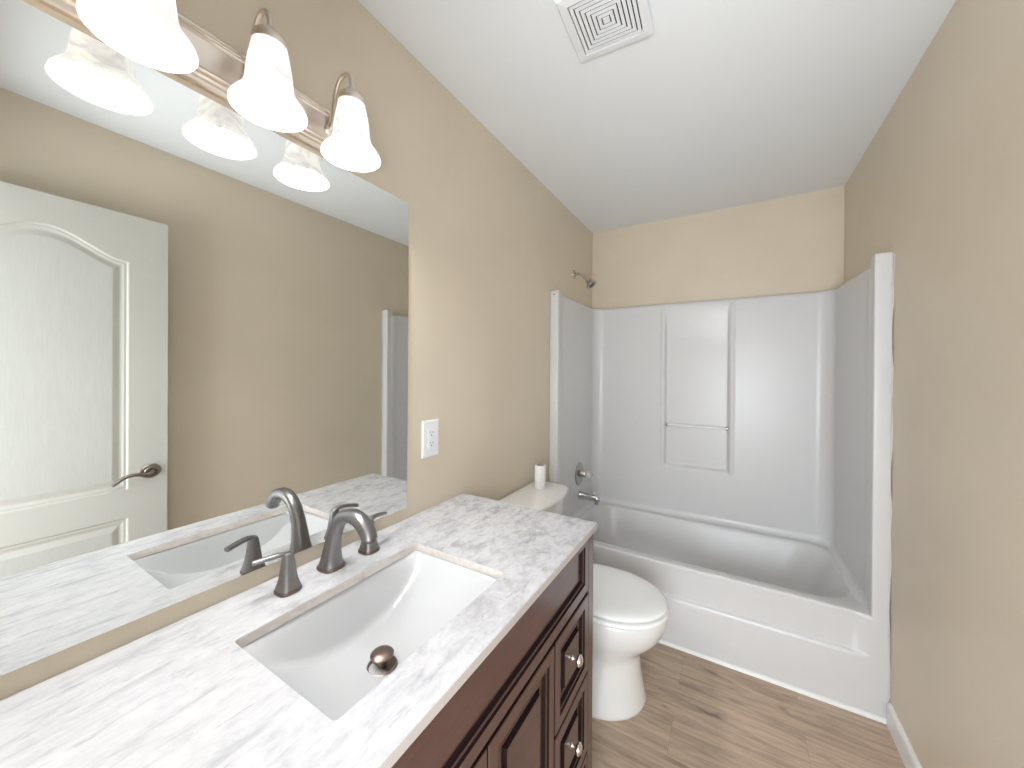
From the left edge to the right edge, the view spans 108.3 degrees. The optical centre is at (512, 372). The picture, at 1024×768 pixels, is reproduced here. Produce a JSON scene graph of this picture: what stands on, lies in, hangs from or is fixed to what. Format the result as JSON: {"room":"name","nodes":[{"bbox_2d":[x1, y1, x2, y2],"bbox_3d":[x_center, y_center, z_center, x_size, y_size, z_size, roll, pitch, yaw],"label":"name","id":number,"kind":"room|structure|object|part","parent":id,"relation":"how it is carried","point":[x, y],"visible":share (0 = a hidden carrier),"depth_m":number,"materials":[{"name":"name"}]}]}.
{"room":"bathroom","nodes":[
{"label":"bathroom","id":0,"kind":"room"},
{"bbox_2d":[0,0,592,700],"bbox_3d":[-0.166,0.151,1.729,0.120,2.515,3.161,1,0,31],"label":"wall","id":1,"kind":"structure","parent":0,"point":[489,244],"depth_m":1.44,"materials":[{"name":"beige paint"}]},
{"bbox_2d":[0,0,408,675],"bbox_3d":[-0.606,-0.058,0.864,0.005,1.047,0.955,1,0,31],"label":"wall mirror","id":2,"kind":"object","parent":1,"relation":"attached to","point":[204,313],"visible":0.89,"depth_m":0.72,"materials":[{"name":"silver mirror"}]},
{"bbox_2d":[37,0,380,171],"bbox_3d":[-0.584,-0.669,0.712,0.189,0.230,0.735,1,0,31],"label":"vanity light","id":3,"kind":"object","parent":1,"relation":"attached to","point":[258,85],"visible":1,"depth_m":0.77,"materials":[{"name":"white glass"}]},
{"bbox_3d":[-0.615,-0.628,0.616,0.144,0.148,0.144,1,0,31],"label":"lamp shade","id":4,"kind":"part","parent":3,"relation":"part of","materials":[{"name":"white glass"}]},
{"bbox_3d":[-0.615,-0.638,0.616,0.052,0.126,0.052,1,0,31],"label":"bulb","id":5,"kind":"part","parent":3,"relation":"part of","materials":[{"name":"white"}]},
{"bbox_3d":[-0.553,-0.711,0.808,0.105,0.147,0.032,1,0,31],"label":"lamp arm","id":6,"kind":"part","parent":3,"relation":"part of","materials":[{"name":"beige metal"}]},
{"bbox_3d":[-0.515,-0.628,0.785,0.144,0.148,0.144,1,0,31],"label":"lamp shade","id":7,"kind":"part","parent":3,"relation":"part of","materials":[{"name":"white glass"}]},
{"bbox_3d":[-0.515,-0.637,0.785,0.052,0.126,0.052,1,0,31],"label":"bulb","id":8,"kind":"part","parent":3,"relation":"part of","materials":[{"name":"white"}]},
{"bbox_3d":[-0.453,-0.710,0.978,0.105,0.147,0.032,1,0,31],"label":"lamp arm","id":9,"kind":"part","parent":3,"relation":"part of","materials":[{"name":"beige metal"}]},
{"bbox_3d":[-0.414,-0.628,0.955,0.144,0.148,0.144,1,0,31],"label":"lamp shade","id":10,"kind":"part","parent":3,"relation":"part of","materials":[{"name":"white glass"}]},
{"bbox_3d":[-0.414,-0.637,0.954,0.052,0.126,0.052,1,0,31],"label":"bulb","id":11,"kind":"part","parent":3,"relation":"part of","materials":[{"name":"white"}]},
{"bbox_2d":[421,419,438,458],"bbox_3d":[-0.302,0.246,1.375,0.009,0.135,0.086,1,0,31],"label":"wall outlet","id":12,"kind":"object","parent":1,"relation":"attached to","point":[430,428],"visible":1,"depth_m":1.37,"materials":[{"name":"white plastic"}]},
{"bbox_2d":[428,428,434,447],"bbox_3d":[-0.300,0.246,1.374,0.002,0.070,0.035,1,0,31],"label":"receptacle","id":13,"kind":"object","parent":12,"relation":"attached to","point":[431,431],"depth_m":1.37,"materials":[{"name":"white plastic"}]},
{"bbox_2d":[573,270,595,288],"bbox_3d":[0.506,-0.647,2.574,0.158,0.146,0.075,1,0,31],"label":"shower","id":14,"kind":"object","parent":1,"relation":"attached to","point":[590,283],"visible":1,"depth_m":2.56,"materials":[{"name":"silver metal"}]},
{"bbox_3d":[0.483,-0.666,2.587,0.104,0.071,0.019,1,0,31],"label":"shower arm","id":15,"kind":"part","parent":14,"relation":"part of","materials":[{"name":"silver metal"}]},
{"bbox_2d":[358,0,955,233],"bbox_3d":[0.549,-1.140,1.304,1.764,0.080,3.161,1,0,31],"label":"ceiling","id":16,"kind":"structure","parent":0,"point":[727,103],"depth_m":1.44,"materials":[{"name":"paint"}]},
{"bbox_2d":[554,0,653,62],"bbox_3d":[0.292,-1.093,1.144,0.247,0.014,0.247,0,0,28],"label":"ceiling vent","id":17,"kind":"object","parent":16,"relation":"in","point":[595,28],"visible":1,"depth_m":1.16,"materials":[{"name":"white plastic"}]},
{"bbox_3d":[0.292,-1.098,1.144,0.189,0.002,0.189,0,0,28],"label":"duct shadow plate","id":18,"kind":"part","parent":17,"relation":"part of","materials":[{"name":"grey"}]},
{"bbox_2d":[592,186,844,308],"bbox_3d":[1.318,0.159,2.615,1.524,2.515,0.120,1,0,31],"label":"wall","id":19,"kind":"structure","parent":0,"point":[794,244],"depth_m":2.47,"materials":[{"name":"beige paint"}]},
{"bbox_2d":[592,643,904,767],"bbox_3d":[0.224,1.455,0.797,1.764,0.080,4.361,1,0,31],"label":"floor","id":20,"kind":"structure","parent":0,"point":[697,712],"depth_m":1.47,"materials":[{"name":"brown wood"}]},
{"bbox_2d":[391,533,593,767],"bbox_3d":[-0.281,0.970,0.832,0.608,0.882,1.256,1,0,31],"label":"vanity cabinet","id":21,"kind":"object","parent":20,"relation":"on","point":[528,704],"visible":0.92,"depth_m":0.87,"materials":[{"name":"brown wood"}]},
{"bbox_2d":[0,493,596,767],"bbox_3d":[-0.286,0.518,0.850,0.575,0.021,1.284,1,0,31],"label":"countertop","id":22,"kind":"structure","parent":21,"relation":"on","point":[185,693],"depth_m":0.60,"materials":[{"name":"white stone"}]},
{"bbox_2d":[252,508,386,597],"bbox_3d":[-0.412,0.422,0.924,0.198,0.167,0.362,1,0,31],"label":"sink faucet","id":23,"kind":"object","parent":22,"relation":"on","point":[331,560],"visible":1,"depth_m":0.90,"materials":[{"name":"grey metal"}]},
{"bbox_3d":[-0.541,0.419,0.834,0.076,0.016,0.018,0,0,-43],"label":"lever","id":24,"kind":"part","parent":23,"relation":"part of","materials":[{"name":"grey metal"}]},
{"bbox_3d":[-0.518,0.456,0.856,0.048,0.082,0.048,1,0,31],"label":"handle","id":25,"kind":"part","parent":23,"relation":"part of","materials":[{"name":"grey metal"}]},
{"bbox_3d":[-0.410,0.419,0.924,0.195,0.160,0.057,1,0,31],"label":"spout","id":26,"kind":"part","parent":23,"relation":"part of","materials":[{"name":"grey metal"}]},
{"bbox_3d":[-0.405,0.457,1.047,0.048,0.082,0.048,1,0,31],"label":"handle","id":27,"kind":"part","parent":23,"relation":"part of","materials":[{"name":"grey metal"}]},
{"bbox_3d":[-0.394,0.420,1.078,0.016,0.019,0.078,0,0,18],"label":"lever","id":28,"kind":"part","parent":23,"relation":"part of","materials":[{"name":"grey metal"}]},
{"bbox_2d":[242,550,497,719],"bbox_3d":[-0.272,0.587,0.818,0.332,0.115,0.482,1,0,31],"label":"undermount sink","id":29,"kind":"object","parent":22,"relation":"in","point":[334,653],"visible":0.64,"depth_m":0.86,"materials":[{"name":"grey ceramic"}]},
{"bbox_3d":[-0.136,1.007,0.572,0.018,0.588,0.312,1,0,31],"label":"cabinet door","id":30,"kind":"part","parent":21,"relation":"part of","materials":[{"name":"brown wood"}]},
{"bbox_3d":[0.024,1.007,0.841,0.018,0.588,0.304,1,0,31],"label":"cabinet door","id":31,"kind":"part","parent":21,"relation":"part of","materials":[{"name":"brown wood"}]},
{"bbox_3d":[0.172,0.837,1.087,0.018,0.248,0.255,1,0,31],"label":"drawer","id":32,"kind":"part","parent":21,"relation":"part of","materials":[{"name":"brown wood"}]},
{"bbox_3d":[0.170,1.094,1.088,0.018,0.248,0.255,1,0,31],"label":"drawer","id":33,"kind":"part","parent":21,"relation":"part of","materials":[{"name":"brown wood"}]},
{"bbox_3d":[0.187,1.095,1.078,0.036,0.034,0.034,1,0,31],"label":"knob","id":34,"kind":"part","parent":21,"relation":"part of","materials":[{"name":"silver metal"}]},
{"bbox_3d":[0.189,0.838,1.077,0.036,0.034,0.034,1,0,31],"label":"knob","id":35,"kind":"part","parent":21,"relation":"part of","materials":[{"name":"silver metal"}]},
{"bbox_3d":[0.169,1.264,1.088,0.018,0.074,0.255,1,0,31],"label":"drawer","id":36,"kind":"part","parent":21,"relation":"part of","materials":[{"name":"brown wood"}]},
{"bbox_2d":[498,481,668,720],"bbox_3d":[0.328,1.011,1.718,0.742,0.800,0.476,1,0,31],"label":"toilet","id":37,"kind":"object","parent":20,"relation":"on","point":[631,614],"visible":0.48,"depth_m":1.53,"materials":[{"name":"white ceramic"}]},
{"bbox_3d":[0.117,0.625,1.844,0.244,0.031,0.476,1,0,31],"label":"tank lid","id":38,"kind":"part","parent":37,"relation":"part of","materials":[{"name":"white ceramic"}]},
{"bbox_2d":[535,464,545,488],"bbox_3d":[0.148,0.549,1.954,0.057,0.120,0.057,1,0,31],"label":"candle","id":39,"kind":"object","parent":37,"relation":"on","point":[540,469],"visible":1,"depth_m":1.93,"materials":[{"name":"white"}]},
{"bbox_3d":[0.110,0.829,1.848,0.220,0.376,0.452,1,0,31],"label":"tank","id":40,"kind":"part","parent":37,"relation":"part of","materials":[{"name":"white ceramic"}]},
{"bbox_3d":[0.390,1.212,1.681,0.582,0.400,0.391,1,0,31],"label":"bowl","id":41,"kind":"part","parent":37,"relation":"part of","materials":[{"name":"white ceramic"}]},
{"bbox_3d":[0.437,0.974,1.653,0.482,0.037,0.392,1,0,31],"label":"seat lid","id":42,"kind":"part","parent":37,"relation":"part of","materials":[{"name":"white plastic"}]},
{"bbox_3d":[0.442,1.001,1.651,0.478,0.018,0.396,1,0,31],"label":"seat","id":43,"kind":"part","parent":37,"relation":"part of","materials":[{"name":"white plastic"}]},
{"bbox_2d":[549,252,894,717],"bbox_3d":[1.083,0.461,2.221,1.526,1.908,0.794,1,0,31],"label":"shower","id":44,"kind":"object","parent":20,"relation":"on","point":[737,452],"visible":0.99,"depth_m":2.25,"materials":[{"name":"white plastic"}]},
{"bbox_2d":[575,462,592,485],"bbox_3d":[0.514,0.716,2.580,0.096,0.164,0.164,1,0,31],"label":"shower valve","id":45,"kind":"object","parent":44,"relation":"attached to","point":[580,472],"visible":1,"depth_m":2.56,"materials":[{"name":"silver metal"}]},
{"bbox_3d":[0.535,0.711,2.567,0.046,0.052,0.052,1,0,31],"label":"knob handle","id":46,"kind":"part","parent":45,"relation":"part of","materials":[{"name":"white plastic"}]},
{"bbox_2d":[578,491,599,504],"bbox_3d":[0.534,0.867,2.567,0.146,0.080,0.057,1,0,31],"label":"tub spout","id":47,"kind":"object","parent":44,"relation":"attached to","point":[581,495],"visible":1,"depth_m":2.55,"materials":[{"name":"silver metal"}]},
{"bbox_2d":[578,502,864,608],"bbox_3d":[1.083,1.155,2.235,1.518,0.306,0.755,1,0,31],"label":"tub","id":48,"kind":"object","parent":44,"relation":"in","point":[709,563],"depth_m":2.19,"materials":[{"name":"white plastic"}]},
{"bbox_2d":[658,639,886,723],"bbox_3d":[0.870,1.408,1.881,1.521,0.016,0.014,1,0,31],"label":"trim","id":49,"kind":"structure","parent":44,"relation":"attached to","point":[850,708],"depth_m":1.67,"materials":[{"name":"white paint"}]},
{"bbox_2d":[844,0,1023,767],"bbox_3d":[1.246,0.164,0.888,0.120,2.515,3.161,1,0,31],"label":"wall","id":50,"kind":"structure","parent":0,"point":[939,185],"depth_m":1.07,"materials":[{"name":"beige paint"}]},
{"bbox_2d":[887,703,921,767],"bbox_3d":[1.174,1.375,0.915,0.013,0.092,1.335,1,0,31],"label":"baseboard","id":51,"kind":"structure","parent":50,"relation":"attached to","point":[909,758],"depth_m":1.37,"materials":[{"name":"white paint"}]}
]}

